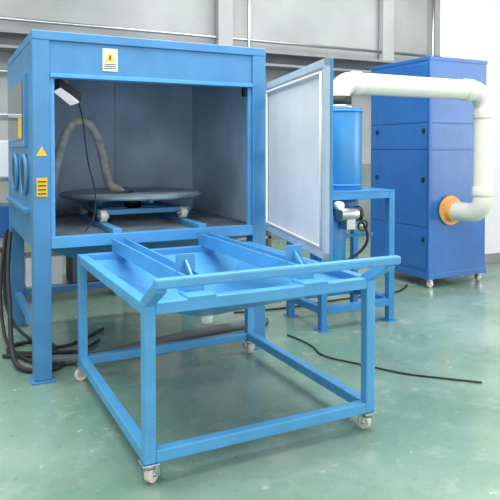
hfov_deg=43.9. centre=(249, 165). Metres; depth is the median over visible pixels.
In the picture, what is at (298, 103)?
door
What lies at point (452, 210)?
pipe
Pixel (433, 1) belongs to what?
riser
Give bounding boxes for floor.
[0,236,499,499]
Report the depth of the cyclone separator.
5.37 m
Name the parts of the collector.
door, door, door, door, corner trim, frame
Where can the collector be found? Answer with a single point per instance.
(422, 148)
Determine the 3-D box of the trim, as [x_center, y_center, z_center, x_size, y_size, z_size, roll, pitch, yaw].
[-1.357,0.629,9.395,16.000,1.250,0.030,-1,2,-27]
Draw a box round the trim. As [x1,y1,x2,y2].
[0,164,370,255]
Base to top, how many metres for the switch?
0.065 m
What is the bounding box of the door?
[265,58,333,260]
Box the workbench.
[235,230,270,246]
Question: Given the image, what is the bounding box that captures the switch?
[242,87,246,96]
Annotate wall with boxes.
[0,0,439,163]
[440,0,499,253]
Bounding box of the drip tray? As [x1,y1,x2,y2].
[96,251,341,316]
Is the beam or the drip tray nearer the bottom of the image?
the drip tray
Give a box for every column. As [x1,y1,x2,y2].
[215,0,232,45]
[379,0,393,60]
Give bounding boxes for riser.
[247,0,250,46]
[431,0,434,55]
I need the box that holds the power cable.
[234,284,481,382]
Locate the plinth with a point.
(493, 257)
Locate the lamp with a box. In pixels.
[54,79,95,230]
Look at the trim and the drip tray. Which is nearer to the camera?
the drip tray
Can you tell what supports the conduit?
attached to the column at (386, 7)
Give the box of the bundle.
[0,229,103,372]
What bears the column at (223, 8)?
on the floor
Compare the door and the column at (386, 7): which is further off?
the column at (386, 7)
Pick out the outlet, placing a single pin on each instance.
(204, 319)
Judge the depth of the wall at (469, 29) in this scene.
8.21 m
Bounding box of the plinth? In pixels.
[485,253,499,263]
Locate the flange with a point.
(7, 48)
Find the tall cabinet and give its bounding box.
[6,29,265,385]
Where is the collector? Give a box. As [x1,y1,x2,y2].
[370,56,487,287]
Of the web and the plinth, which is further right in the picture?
the plinth
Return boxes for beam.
[0,29,400,63]
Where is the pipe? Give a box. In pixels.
[333,71,495,224]
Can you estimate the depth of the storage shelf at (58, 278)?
6.12 m
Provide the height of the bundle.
0.855 m
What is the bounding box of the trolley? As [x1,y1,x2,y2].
[59,187,202,222]
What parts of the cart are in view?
leg, rail, rail, leg, caster plate, handle arm, rail, rail, stop plate, leg, rail, rail, stop plate, rail, rail, leg, caster plate, handle arm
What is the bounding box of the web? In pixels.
[0,34,384,70]
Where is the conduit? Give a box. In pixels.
[0,16,439,56]
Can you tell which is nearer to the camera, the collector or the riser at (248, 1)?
the collector
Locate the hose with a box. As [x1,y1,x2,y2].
[52,317,268,364]
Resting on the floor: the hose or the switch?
the hose
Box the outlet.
[201,315,212,323]
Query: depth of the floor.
3.62 m
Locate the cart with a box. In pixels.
[74,232,400,482]
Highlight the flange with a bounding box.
[0,44,370,73]
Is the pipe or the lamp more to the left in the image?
the lamp
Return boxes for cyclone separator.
[283,95,396,332]
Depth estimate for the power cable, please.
4.41 m
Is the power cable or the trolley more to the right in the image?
the power cable
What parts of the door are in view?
frame, frame, panel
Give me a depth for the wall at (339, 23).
10.16 m

